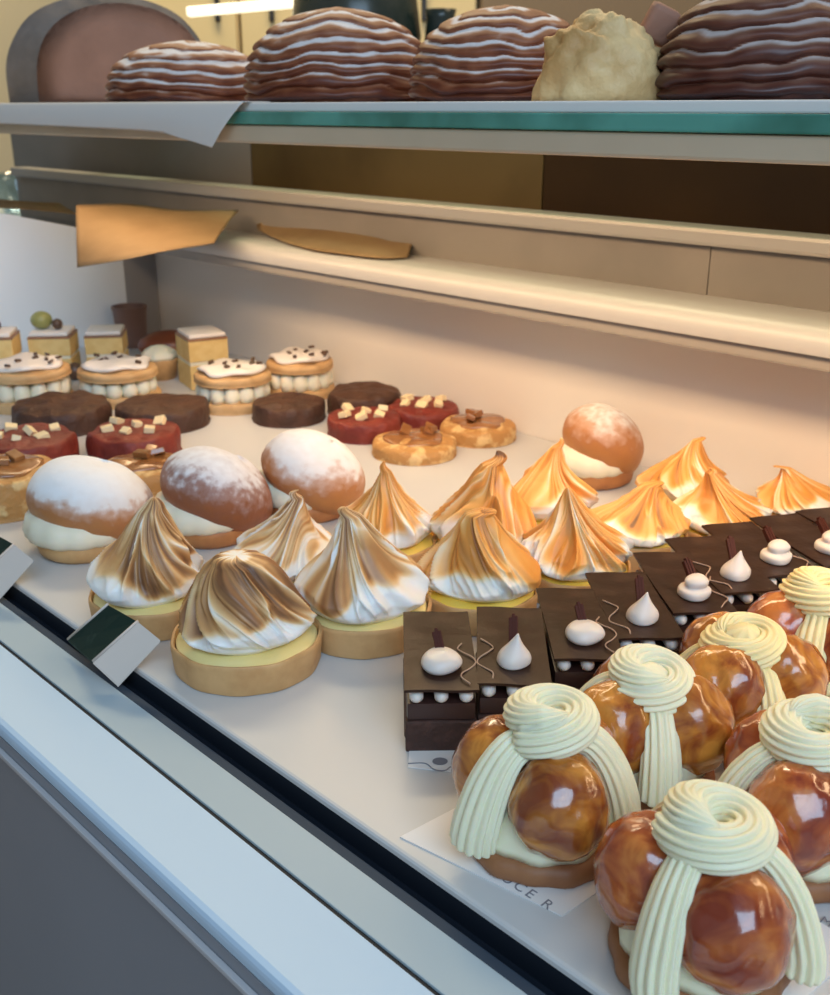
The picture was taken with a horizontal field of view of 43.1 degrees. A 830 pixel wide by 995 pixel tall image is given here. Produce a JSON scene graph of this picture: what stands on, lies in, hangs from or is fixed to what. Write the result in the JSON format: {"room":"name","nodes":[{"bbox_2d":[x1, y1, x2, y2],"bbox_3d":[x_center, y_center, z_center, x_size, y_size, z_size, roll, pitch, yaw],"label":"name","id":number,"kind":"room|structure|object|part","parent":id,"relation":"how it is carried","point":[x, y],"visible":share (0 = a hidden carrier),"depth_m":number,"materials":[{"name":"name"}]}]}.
{"room":"food shop","nodes":[
{"label":"food shop","id":0,"kind":"room"},
{"bbox_2d":[0,0,58,200],"bbox_3d":[0.000,-1.819,3.432,7.200,3.400,0.100,0,20,0],"label":"wall","id":1,"kind":"structure","parent":0,"point":[13,13],"depth_m":3.50,"materials":[{"name":"beige"}]},
{"bbox_3d":[0.000,-2.397,-0.037,7.200,0.060,6.800,0,20,0],"label":"ceiling","id":2,"kind":"structure","parent":0,"visible":0},
{"bbox_2d":[186,0,292,16],"bbox_3d":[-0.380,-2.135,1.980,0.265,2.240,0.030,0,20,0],"label":"lamp","id":3,"kind":"object","parent":2,"relation":"hanging from","point":[260,5],"visible":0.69,"depth_m":2.35,"materials":[{"name":"beige"}]},
{"bbox_3d":[0.000,0.884,1.182,7.200,0.060,6.800,0,20,0],"label":"floor","id":4,"kind":"structure","parent":0,"visible":0},
{"bbox_2d":[0,208,20,216],"bbox_3d":[-1.100,-0.098,2.268,0.520,1.014,0.720,-19,27,-41],"label":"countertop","id":5,"kind":"structure","parent":4,"relation":"on","point":[1,210],"depth_m":2.08,"materials":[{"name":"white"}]},
{"bbox_2d":[1,208,20,214],"bbox_3d":[-0.753,-0.580,2.003,0.112,0.075,0.112,0,20,0],"label":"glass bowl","id":6,"kind":"object","parent":5,"relation":"on","point":[13,212],"visible":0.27,"depth_m":2.00,"materials":[{"name":"clear glass"}]},
{"bbox_2d":[146,0,241,52],"bbox_3d":[-0.722,-1.109,3.345,0.420,2.160,0.437,0,20,0],"label":"tall cabinet","id":7,"kind":"object","parent":4,"relation":"on","point":[224,29],"visible":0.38,"depth_m":3.03,"materials":[{"name":"brown"}]},
{"bbox_3d":[-0.567,-1.410,3.007,0.014,0.085,0.014,0,20,0],"label":"door handle","id":8,"kind":"part","parent":7,"relation":"part of","materials":[{"name":"grey metal"}]},
{"bbox_2d":[240,0,292,55],"bbox_3d":[-0.340,-1.109,3.345,0.334,2.160,0.437,0,20,0],"label":"tall cabinet","id":9,"kind":"object","parent":4,"relation":"on","point":[254,25],"visible":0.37,"depth_m":3.03,"materials":[{"name":"brown wood"}]},
{"bbox_3d":[-0.411,-1.410,3.007,0.014,0.085,0.014,0,20,0],"label":"door handle","id":10,"kind":"part","parent":9,"relation":"part of","materials":[{"name":"grey metal"}]},
{"bbox_2d":[0,124,829,994],"bbox_3d":[-0.151,0.273,1.021,0.644,1.198,2.150,-19,27,-41],"label":"display case","id":11,"kind":"object","parent":4,"relation":"on","point":[678,283],"visible":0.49,"depth_m":0.81,"materials":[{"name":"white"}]},
{"bbox_2d":[0,537,32,598],"bbox_3d":[-0.280,0.042,0.686,0.077,0.037,0.025,17,26,38],"label":"price tag","id":12,"kind":"object","parent":11,"relation":"on","point":[14,562],"visible":1,"depth_m":0.67,"materials":[{"name":"beige"}]},
{"bbox_2d":[0,199,75,213],"bbox_3d":[-0.516,-0.348,1.233,0.230,0.041,0.045,-19,27,-41],"label":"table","id":13,"kind":"object","parent":11,"relation":"on","point":[8,204],"visible":0.98,"depth_m":1.28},
{"bbox_3d":[-0.564,-0.234,1.212,0.500,0.235,0.012,-19,27,-41],"label":"panel","id":14,"kind":"part","parent":11,"relation":"part of","materials":[{"name":"white"}]},
{"bbox_2d":[67,603,159,686],"bbox_3d":[-0.175,0.080,0.586,0.077,0.037,0.025,17,26,38],"label":"price tag","id":15,"kind":"object","parent":11,"relation":"on","point":[116,643],"visible":1,"depth_m":0.57,"materials":[{"name":"beige paper"}]},
{"bbox_3d":[-0.300,0.511,0.807,0.029,0.900,1.950,-19,27,-41],"label":"panel","id":16,"kind":"part","parent":11,"relation":"part of","materials":[{"name":"grey metal"}]},
{"bbox_3d":[-0.370,-0.268,1.406,0.048,0.139,0.020,-19,27,-41],"label":"corner post","id":17,"kind":"part","parent":11,"relation":"part of","materials":[{"name":"grey"}]},
{"bbox_2d":[76,204,238,267],"bbox_3d":[-0.288,-0.284,1.133,0.166,0.056,0.206,0,20,0],"label":"kraft paper","id":18,"kind":"object","parent":11,"relation":"on","point":[105,233],"visible":1,"depth_m":1.12,"materials":[{"name":"brown paper"}]},
{"bbox_3d":[-0.275,0.075,0.672,0.022,0.008,1.950,-19,27,-41],"label":"sill","id":19,"kind":"part","parent":11,"relation":"part of","materials":[{"name":"blue"}]},
{"bbox_2d":[256,223,411,258],"bbox_3d":[-0.083,-0.295,1.155,0.124,0.024,0.322,-10,23,-25],"label":"kraft paper","id":20,"kind":"object","parent":11,"relation":"on","point":[328,241],"visible":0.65,"depth_m":1.09,"materials":[{"name":"brown paper"}]},
{"bbox_2d":[0,347,829,994],"bbox_3d":[0.037,0.041,0.728,0.493,0.004,1.610,-19,27,-41],"label":"display counter surface","id":21,"kind":"object","parent":11,"relation":"in","point":[337,733],"visible":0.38,"depth_m":0.52,"materials":[{"name":"grey"}]},
{"bbox_2d":[0,326,21,358],"bbox_3d":[-0.472,-0.160,1.183,0.048,0.057,0.046,-3,21,-7],"label":"pastry","id":22,"kind":"object","parent":21,"relation":"on","point":[10,339],"visible":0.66,"depth_m":1.16,"materials":[{"name":"beige food"}]},
{"bbox_2d":[0,449,52,523],"bbox_3d":[-0.317,-0.013,0.811,0.085,0.040,0.086,0,20,0],"label":"cookie","id":23,"kind":"object","parent":21,"relation":"on","point":[17,469],"visible":0.69,"depth_m":0.78,"materials":[{"name":"brown food"}]},
{"bbox_2d":[0,352,73,414],"bbox_3d":[-0.400,-0.121,1.087,0.090,0.051,0.089,0,20,0],"label":"pastry","id":24,"kind":"object","parent":21,"relation":"on","point":[23,375],"visible":0.87,"depth_m":1.06,"materials":[{"name":"beige food"}]},
{"bbox_2d":[0,422,79,458],"bbox_3d":[-0.335,-0.046,0.909,0.083,0.034,0.086,0,20,0],"label":"cookie","id":25,"kind":"object","parent":21,"relation":"on","point":[54,440],"visible":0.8,"depth_m":0.89,"materials":[{"name":"red food"}]},
{"bbox_2d":[27,325,80,363],"bbox_3d":[-0.414,-0.168,1.207,0.046,0.053,0.046,-2,20,-5],"label":"pastry","id":26,"kind":"object","parent":21,"relation":"on","point":[64,341],"visible":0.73,"depth_m":1.18,"materials":[{"name":"beige food"}]},
{"bbox_2d":[30,311,52,328],"bbox_3d":[-0.425,-0.202,1.194,0.024,0.020,0.024,0,20,0],"label":"olive","id":27,"kind":"object","parent":26,"relation":"on","point":[40,319],"visible":1,"depth_m":1.19,"materials":[{"name":"green food"}]},
{"bbox_2d":[52,319,62,328],"bbox_3d":[-0.406,-0.197,1.192,0.012,0.012,0.012,0,20,0],"label":"berry","id":28,"kind":"object","parent":26,"relation":"on","point":[56,323],"visible":1,"depth_m":1.19,"materials":[{"name":"brown food"}]},
{"bbox_2d":[11,390,111,436],"bbox_3d":[-0.343,-0.083,1.020,0.096,0.026,0.097,0,20,0],"label":"cookie","id":29,"kind":"object","parent":21,"relation":"on","point":[81,412],"visible":0.87,"depth_m":1.00,"materials":[{"name":"brown food"}]},
{"bbox_2d":[69,362,80,379],"bbox_3d":[-0.385,-0.143,1.190,0.020,0.020,0.020,0,20,0],"label":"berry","id":30,"kind":"object","parent":21,"relation":"on","point":[74,366],"visible":0.56,"depth_m":1.18,"materials":[{"name":"brown food"}]},
{"bbox_2d":[22,455,153,563],"bbox_3d":[-0.227,0.003,0.731,0.088,0.065,0.086,0,20,0],"label":"bun","id":31,"kind":"object","parent":21,"relation":"on","point":[78,506],"visible":0.88,"depth_m":0.70,"materials":[{"name":"beige food"}]},
{"bbox_2d":[84,324,128,360],"bbox_3d":[-0.358,-0.172,1.222,0.042,0.051,0.046,-3,21,-7],"label":"pastry","id":32,"kind":"object","parent":21,"relation":"on","point":[103,340],"visible":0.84,"depth_m":1.20,"materials":[{"name":"beige food"}]},
{"bbox_2d":[77,351,161,409],"bbox_3d":[-0.312,-0.125,1.104,0.087,0.047,0.085,0,20,0],"label":"pastry","id":33,"kind":"object","parent":21,"relation":"on","point":[119,377],"visible":0.86,"depth_m":1.08,"materials":[{"name":"beige food"}]},
{"bbox_2d":[111,303,146,348],"bbox_3d":[-0.366,-0.221,1.353,0.045,0.052,0.045,0,20,0],"label":"pot","id":34,"kind":"object","parent":21,"relation":"on","point":[133,316],"visible":0.79,"depth_m":1.34,"materials":[{"name":"brown"}]},
{"bbox_2d":[85,415,181,459],"bbox_3d":[-0.250,-0.054,0.935,0.083,0.031,0.084,0,20,0],"label":"cookie","id":35,"kind":"object","parent":21,"relation":"on","point":[115,437],"visible":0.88,"depth_m":0.91,"materials":[{"name":"red food"}]},
{"bbox_2d":[109,444,171,496],"bbox_3d":[-0.222,-0.025,0.857,0.075,0.029,0.074,0,20,0],"label":"cookie","id":36,"kind":"object","parent":21,"relation":"on","point":[147,463],"visible":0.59,"depth_m":0.85,"materials":[{"name":"brown food"}]},
{"bbox_2d":[86,497,203,640],"bbox_3d":[-0.160,0.036,0.625,0.073,0.077,0.072,0,20,0],"label":"tart","id":37,"kind":"object","parent":21,"relation":"on","point":[146,574],"visible":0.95,"depth_m":0.61,"materials":[{"name":"food"}]},
{"bbox_2d":[141,345,177,380],"bbox_3d":[-0.291,-0.155,1.196,0.043,0.038,0.042,0,20,0],"label":"cupcake","id":38,"kind":"object","parent":21,"relation":"on","point":[165,357],"visible":0.78,"depth_m":1.18,"materials":[{"name":"beige food"}]},
{"bbox_2d":[138,330,176,352],"bbox_3d":[-0.300,-0.186,1.283,0.076,0.036,0.052,-4,21,-11],"label":"bun","id":39,"kind":"object","parent":38,"relation":"on","point":[163,337],"visible":0.41,"depth_m":1.26,"materials":[{"name":"brown food"}]},
{"bbox_2d":[115,393,210,433],"bbox_3d":[-0.247,-0.085,1.027,0.092,0.024,0.091,0,20,0],"label":"cookie","id":40,"kind":"object","parent":21,"relation":"on","point":[191,413],"visible":0.79,"depth_m":1.01,"materials":[{"name":"brown food"}]},
{"bbox_2d":[175,325,228,389],"bbox_3d":[-0.236,-0.156,1.167,0.044,0.060,0.050,-10,23,-26],"label":"pastry","id":41,"kind":"object","parent":21,"relation":"on","point":[196,346],"visible":0.81,"depth_m":1.15,"materials":[{"name":"beige food"}]},
{"bbox_2d":[156,446,272,548],"bbox_3d":[-0.146,-0.005,0.755,0.085,0.064,0.084,0,20,0],"label":"bun","id":42,"kind":"object","parent":21,"relation":"on","point":[213,495],"visible":0.94,"depth_m":0.72,"materials":[{"name":"beige food"}]},
{"bbox_2d":[193,357,271,415],"bbox_3d":[-0.189,-0.118,1.083,0.082,0.047,0.082,0,20,0],"label":"pastry","id":43,"kind":"object","parent":21,"relation":"on","point":[231,387],"visible":0.9,"depth_m":1.05,"materials":[{"name":"beige food"}]},
{"bbox_2d":[170,549,322,696],"bbox_3d":[-0.093,0.061,0.576,0.083,0.064,0.083,0,20,0],"label":"tart","id":44,"kind":"object","parent":21,"relation":"on","point":[244,628],"visible":1,"depth_m":0.55,"materials":[{"name":"food"}]},
{"bbox_2d":[232,490,331,583],"bbox_3d":[-0.083,0.028,0.657,0.071,0.069,0.073,0,20,0],"label":"tart","id":45,"kind":"object","parent":21,"relation":"on","point":[290,537],"visible":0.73,"depth_m":0.64,"materials":[{"name":"white food"}]},
{"bbox_2d":[252,392,325,428],"bbox_3d":[-0.126,-0.089,1.042,0.074,0.022,0.075,0,20,0],"label":"cookie","id":46,"kind":"object","parent":21,"relation":"on","point":[287,410],"visible":1,"depth_m":1.02,"materials":[{"name":"brown food"}]},
{"bbox_2d":[266,345,334,398],"bbox_3d":[-0.123,-0.135,1.127,0.074,0.049,0.075,-5,21,-14],"label":"sandwich","id":47,"kind":"object","parent":21,"relation":"on","point":[293,369],"visible":0.91,"depth_m":1.10,"materials":[{"name":"beige food"}]},
{"bbox_2d":[260,429,364,523],"bbox_3d":[-0.079,-0.020,0.795,0.084,0.064,0.079,0,20,0],"label":"bun","id":48,"kind":"object","parent":21,"relation":"on","point":[328,476],"visible":0.82,"depth_m":0.77,"materials":[{"name":"beige food"}]},
{"bbox_2d":[294,506,431,658],"bbox_3d":[-0.030,0.042,0.608,0.080,0.078,0.079,0,20,0],"label":"tart","id":49,"kind":"object","parent":21,"relation":"on","point":[359,588],"visible":0.97,"depth_m":0.59,"materials":[{"name":"white food"}]},
{"bbox_2d":[327,403,400,444],"bbox_3d":[-0.048,-0.073,0.991,0.071,0.027,0.072,0,20,0],"label":"cookie","id":50,"kind":"object","parent":21,"relation":"on","point":[348,424],"visible":0.91,"depth_m":0.97,"materials":[{"name":"red food"}]},
{"bbox_2d":[327,381,401,413],"bbox_3d":[-0.051,-0.101,1.067,0.077,0.026,0.077,0,20,0],"label":"cookie","id":51,"kind":"object","parent":21,"relation":"on","point":[364,393],"visible":0.75,"depth_m":1.05,"materials":[{"name":"brown food"}]},
{"bbox_2d":[338,461,437,562],"bbox_3d":[-0.019,0.010,0.703,0.070,0.072,0.070,0,20,0],"label":"tart","id":52,"kind":"object","parent":21,"relation":"on","point":[386,505],"visible":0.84,"depth_m":0.69,"materials":[{"name":"brown food"}]},
{"bbox_2d":[372,422,456,465],"bbox_3d":[-0.001,-0.052,0.937,0.077,0.024,0.077,0,20,0],"label":"cookie","id":53,"kind":"object","parent":21,"relation":"on","point":[425,445],"visible":1,"depth_m":0.92,"materials":[{"name":"orange food"}]},
{"bbox_2d":[388,394,458,429],"bbox_3d":[0.008,-0.087,1.030,0.073,0.026,0.071,0,20,0],"label":"cookie","id":54,"kind":"object","parent":21,"relation":"on","point":[415,411],"visible":0.84,"depth_m":1.01,"materials":[{"name":"red food"}]},
{"bbox_2d":[408,750,454,771],"bbox_3d":[0.014,0.119,0.512,0.036,0.001,0.052,2,20,4],"label":"paper slip","id":55,"kind":"object","parent":21,"relation":"on","point":[426,760],"visible":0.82,"depth_m":0.50,"materials":[{"name":"white paper"}]},
{"bbox_2d":[403,611,478,751],"bbox_3d":[0.012,0.085,0.531,0.036,0.051,0.082,0,20,-1],"label":"chocolate cake","id":56,"kind":"object","parent":21,"relation":"on","point":[440,671],"visible":1,"depth_m":0.50,"materials":[{"name":"brown food"}]},
{"bbox_3d":[0.012,0.076,0.528,0.035,0.003,0.082,0,20,-1],"label":"chocolate plate","id":57,"kind":"part","parent":56,"relation":"part of","materials":[{"name":"brown food"}]},
{"bbox_2d":[440,408,515,447],"bbox_3d":[0.059,-0.069,0.982,0.072,0.025,0.072,0,20,0],"label":"cookie","id":58,"kind":"object","parent":21,"relation":"on","point":[475,428],"visible":0.95,"depth_m":0.96,"materials":[{"name":"orange food"}]},
{"bbox_2d":[417,507,540,636],"bbox_3d":[0.038,0.039,0.633,0.076,0.066,0.072,0,20,0],"label":"tart","id":59,"kind":"object","parent":21,"relation":"on","point":[478,562],"visible":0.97,"depth_m":0.61,"materials":[{"name":"brown food"}]},
{"bbox_2d":[429,450,536,543],"bbox_3d":[0.045,0.007,0.696,0.073,0.081,0.071,0,20,0],"label":"tart","id":60,"kind":"object","parent":21,"relation":"on","point":[489,485],"visible":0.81,"depth_m":0.68,"materials":[{"name":"orange food"}]},
{"bbox_2d":[400,808,595,916],"bbox_3d":[0.043,0.147,0.437,0.085,0.001,0.052,17,26,38],"label":"paper slip","id":61,"kind":"object","parent":21,"relation":"on","point":[433,836],"visible":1,"depth_m":0.42,"materials":[{"name":"white paper"}]},
{"bbox_2d":[449,683,640,888],"bbox_3d":[0.052,0.111,0.432,0.072,0.071,0.076,15,25,34],"label":"pastry","id":62,"kind":"object","parent":61,"relation":"on","point":[539,783],"visible":0.99,"depth_m":0.41,"materials":[{"name":"beige food"}]},
{"bbox_2d":[476,606,551,719],"bbox_3d":[0.049,0.081,0.534,0.036,0.057,0.082,1,20,3],"label":"chocolate cake","id":63,"kind":"object","parent":21,"relation":"on","point":[511,654],"visible":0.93,"depth_m":0.51,"materials":[{"name":"brown food"}]},
{"bbox_2d":[513,438,598,524],"bbox_3d":[0.095,-0.009,0.754,0.072,0.071,0.068,0,20,0],"label":"tart","id":64,"kind":"object","parent":21,"relation":"on","point":[541,486],"visible":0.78,"depth_m":0.74,"materials":[{"name":"orange food"}]},
{"bbox_2d":[521,487,634,602],"bbox_3d":[0.102,0.026,0.663,0.076,0.070,0.075,0,20,0],"label":"tart","id":65,"kind":"object","parent":21,"relation":"on","point":[572,541],"visible":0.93,"depth_m":0.65,"materials":[{"name":"brown food"}]},
{"bbox_2d":[536,588,620,689],"bbox_3d":[0.086,0.074,0.559,0.036,0.051,0.082,0,20,0],"label":"chocolate cake","id":66,"kind":"object","parent":21,"relation":"on","point":[579,635],"visible":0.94,"depth_m":0.53,"materials":[{"name":"brown food"}]},
{"bbox_2d":[562,403,643,490],"bbox_3d":[0.151,-0.045,0.861,0.073,0.065,0.068,0,20,0],"label":"bun","id":67,"kind":"object","parent":21,"relation":"on","point":[603,446],"visible":0.94,"depth_m":0.84,"materials":[{"name":"beige food"}]},
{"bbox_2d":[585,572,682,653],"bbox_3d":[0.119,0.065,0.578,0.036,0.057,0.082,-1,20,-3],"label":"chocolate cake","id":68,"kind":"object","parent":21,"relation":"on","point":[631,604],"visible":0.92,"depth_m":0.56,"materials":[{"name":"brown food"}]},
{"bbox_2d":[590,481,690,571],"bbox_3d":[0.152,0.015,0.716,0.074,0.053,0.075,0,20,0],"label":"tart","id":69,"kind":"object","parent":21,"relation":"on","point":[646,515],"visible":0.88,"depth_m":0.70,"materials":[{"name":"orange food"}]},
{"bbox_2d":[580,643,734,809],"bbox_3d":[0.105,0.100,0.476,0.075,0.062,0.081,0,20,0],"label":"pastry","id":70,"kind":"object","parent":21,"relation":"on","point":[672,725],"visible":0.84,"depth_m":0.45,"materials":[{"name":"beige food"}]},
{"bbox_2d":[635,437,729,500],"bbox_3d":[0.202,-0.016,0.786,0.064,0.062,0.065,-16,26,-37],"label":"tart","id":71,"kind":"object","parent":21,"relation":"on","point":[684,470],"visible":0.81,"depth_m":0.77,"materials":[{"name":"orange food"}]},
{"bbox_2d":[633,551,737,649],"bbox_3d":[0.153,0.056,0.605,0.036,0.054,0.082,-1,20,-4],"label":"chocolate cake","id":72,"kind":"object","parent":21,"relation":"on","point":[688,595],"visible":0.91,"depth_m":0.58,"materials":[{"name":"brown food"}]},
{"bbox_3d":[0.153,0.049,0.603,0.035,0.003,0.082,-1,20,-4],"label":"chocolate plate","id":73,"kind":"part","parent":72,"relation":"part of","materials":[{"name":"brown food"}]},
{"bbox_2d":[665,535,779,611],"bbox_3d":[0.181,0.046,0.629,0.035,0.057,0.082,-4,21,-9],"label":"chocolate cake","id":74,"kind":"object","parent":21,"relation":"on","point":[731,575],"visible":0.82,"depth_m":0.61,"materials":[{"name":"brown food"}]},
{"bbox_2d":[673,467,772,536],"bbox_3d":[0.213,0.006,0.731,0.069,0.059,0.067,11,23,27],"label":"tart","id":75,"kind":"object","parent":21,"relation":"on","point":[714,500],"visible":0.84,"depth_m":0.71,"materials":[{"name":"orange food"}]},
{"bbox_2d":[678,611,828,727],"bbox_3d":[0.158,0.089,0.511,0.080,0.062,0.081,0,20,0],"label":"pastry","id":76,"kind":"object","parent":21,"relation":"on","point":[749,657],"visible":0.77,"depth_m":0.49,"materials":[{"name":"brown food"}]},
{"bbox_2d":[702,521,811,586],"bbox_3d":[0.212,0.039,0.650,0.036,0.054,0.082,-4,21,-11],"label":"chocolate cake","id":77,"kind":"object","parent":21,"relation":"on","point":[760,548],"visible":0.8,"depth_m":0.63,"materials":[{"name":"brown food"}]},
{"bbox_2d":[718,693,829,903],"bbox_3d":[0.158,0.116,0.424,0.082,0.068,0.076,0,20,0],"label":"pastry","id":78,"kind":"object","parent":21,"relation":"on","point":[779,754],"visible":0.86,"depth_m":0.40,"materials":[{"name":"beige food"}]},
{"bbox_2d":[747,566,829,696],"bbox_3d":[0.212,0.070,0.550,0.076,0.066,0.081,9,22,23],"label":"pastry","id":79,"kind":"object","parent":21,"relation":"on","point":[801,606],"visible":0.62,"depth_m":0.53,"materials":[{"name":"brown food"}]},
{"bbox_2d":[749,513,829,568],"bbox_3d":[0.249,0.034,0.664,0.036,0.054,0.082,-5,21,-14],"label":"chocolate cake","id":80,"kind":"object","parent":21,"relation":"on","point":[808,541],"visible":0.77,"depth_m":0.66,"materials":[{"name":"brown food"}]},
{"bbox_2d":[755,465,829,514],"bbox_3d":[0.279,0.000,0.762,0.062,0.049,0.062,5,21,14],"label":"tart","id":81,"kind":"object","parent":21,"relation":"on","point":[791,491],"visible":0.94,"depth_m":0.75,"materials":[{"name":"orange food"}]},
{"bbox_2d":[782,916,829,994],"bbox_3d":[0.123,0.168,0.378,0.082,0.001,0.039,-16,26,-36],"label":"paper slip","id":82,"kind":"object","parent":21,"relation":"on","point":[793,988],"visible":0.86,"depth_m":0.37,"materials":[{"name":"white paper"}]},
{"bbox_2d":[593,779,826,994],"bbox_3d":[0.102,0.134,0.371,0.074,0.071,0.080,-2,20,-6],"label":"pastry","id":83,"kind":"object","parent":82,"relation":"on","point":[702,891],"visible":1,"depth_m":0.35,"materials":[{"name":"beige food"}]},
{"bbox_2d":[795,507,829,527],"bbox_3d":[0.285,0.030,0.679,0.036,0.051,0.082,-6,21,-16],"label":"chocolate cake","id":84,"kind":"object","parent":21,"relation":"on","point":[810,515],"visible":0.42,"depth_m":0.70,"materials":[{"name":"brown food"}]},
{"bbox_3d":[0.082,-0.258,0.961,1.418,0.013,1.467,0,20,0],"label":"sill trim","id":85,"kind":"part","parent":11,"relation":"part of","materials":[{"name":"silver metal"}]},
{"bbox_3d":[0.085,-0.225,0.976,1.406,0.058,1.456,0,20,0],"label":"panel","id":86,"kind":"part","parent":11,"relation":"part of","materials":[{"name":"beige metal"}]},
{"bbox_3d":[0.184,-0.082,0.909,0.012,0.141,1.712,-19,27,-41],"label":"panel","id":87,"kind":"part","parent":11,"relation":"part of","materials":[{"name":"white"}]},
{"bbox_3d":[0.196,-0.147,0.823,0.066,0.018,1.612,-19,27,-41],"label":"rail","id":88,"kind":"part","parent":11,"relation":"part of","materials":[{"name":"grey"}]},
{"bbox_2d":[226,111,829,134],"bbox_3d":[0.082,-0.287,0.793,0.292,0.009,1.800,-19,27,-41],"label":"glass shelf","id":89,"kind":"object","parent":11,"relation":"on","point":[743,123],"visible":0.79,"depth_m":0.59,"materials":[{"name":"teal glass"}]},
{"bbox_2d":[0,101,270,147],"bbox_3d":[-0.300,-0.349,0.976,0.036,0.034,0.506,-19,27,-41],"label":"paper sheet","id":90,"kind":"object","parent":89,"relation":"hanging from","point":[202,123],"visible":1,"depth_m":0.90,"materials":[{"name":"white paper"}]},
{"bbox_3d":[0.084,-0.287,0.795,0.286,0.009,1.800,-19,27,-41],"label":"shelf plate","id":91,"kind":"part","parent":89,"relation":"part of","materials":[{"name":"clear glass"}]},
{"bbox_2d":[236,100,829,113],"bbox_3d":[0.065,-0.288,0.775,0.237,0.006,1.700,-19,27,-41],"label":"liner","id":92,"kind":"object","parent":89,"relation":"on","point":[647,106],"visible":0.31,"depth_m":0.59,"materials":[{"name":"white paper"}]},
{"bbox_2d":[6,0,199,102],"bbox_3d":[-0.383,-0.560,1.318,0.263,0.126,0.068,0,20,0],"label":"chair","id":93,"kind":"object","parent":92,"relation":"on","point":[65,51],"visible":0.6,"depth_m":1.29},
{"bbox_2d":[105,40,255,102],"bbox_3d":[-0.215,-0.403,0.994,0.162,0.055,0.131,0,20,0],"label":"loaf","id":94,"kind":"object","parent":92,"relation":"on","point":[183,70],"visible":0.84,"depth_m":0.95,"materials":[{"name":"brown food"}]},
{"bbox_2d":[243,7,420,102],"bbox_3d":[-0.062,-0.363,0.864,0.160,0.072,0.131,0,20,0],"label":"loaf","id":95,"kind":"object","parent":92,"relation":"on","point":[333,54],"visible":0.87,"depth_m":0.82,"materials":[{"name":"brown food"}]},
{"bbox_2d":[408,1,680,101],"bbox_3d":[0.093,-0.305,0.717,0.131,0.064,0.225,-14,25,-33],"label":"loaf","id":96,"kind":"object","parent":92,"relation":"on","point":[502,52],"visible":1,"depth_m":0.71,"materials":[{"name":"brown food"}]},
{"bbox_2d":[655,0,829,99],"bbox_3d":[0.212,-0.272,0.624,0.136,0.068,0.114,1,20,2],"label":"loaf","id":97,"kind":"object","parent":92,"relation":"on","point":[717,49],"visible":0.98,"depth_m":0.58,"materials":[{"name":"brown food"}]},
{"bbox_2d":[417,0,476,42],"bbox_3d":[0.006,-1.109,3.345,0.345,2.160,0.437,0,20,0],"label":"tall cabinet","id":98,"kind":"object","parent":4,"relation":"on","point":[461,6],"visible":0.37,"depth_m":3.02,"materials":[{"name":"beige"}]},
{"bbox_3d":[0.026,-1.410,3.007,0.014,0.085,0.014,0,20,0],"label":"door handle","id":99,"kind":"part","parent":98,"relation":"part of","materials":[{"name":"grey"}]},
{"bbox_2d":[477,0,701,47],"bbox_3d":[0.731,-1.107,3.353,1.089,2.150,0.422,0,20,0],"label":"tall cabinet","id":100,"kind":"object","parent":4,"relation":"on","point":[567,10],"visible":0.02,"depth_m":3.02,"materials":[{"name":"brown"}]},
{"bbox_3d":[1.100,-0.207,2.270,3.100,1.208,0.550,0,20,0],"label":"countertop","id":101,"kind":"structure","parent":4,"relation":"on","visible":0},
{"bbox_2d":[292,0,420,40],"bbox_3d":[-0.113,-0.930,2.001,0.250,0.335,0.250,0,20,0],"label":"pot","id":102,"kind":"object","parent":101,"relation":"on","point":[405,13],"visible":0.09,"depth_m":1.92,"materials":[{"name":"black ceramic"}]},
{"bbox_2d":[425,8,455,39],"bbox_3d":[0.057,-0.838,1.998,0.101,0.165,0.080,12,23,29],"label":"jug","id":103,"kind":"object","parent":101,"relation":"on","point":[435,17],"visible":0.17,"depth_m":1.96,"materials":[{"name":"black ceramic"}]}
]}

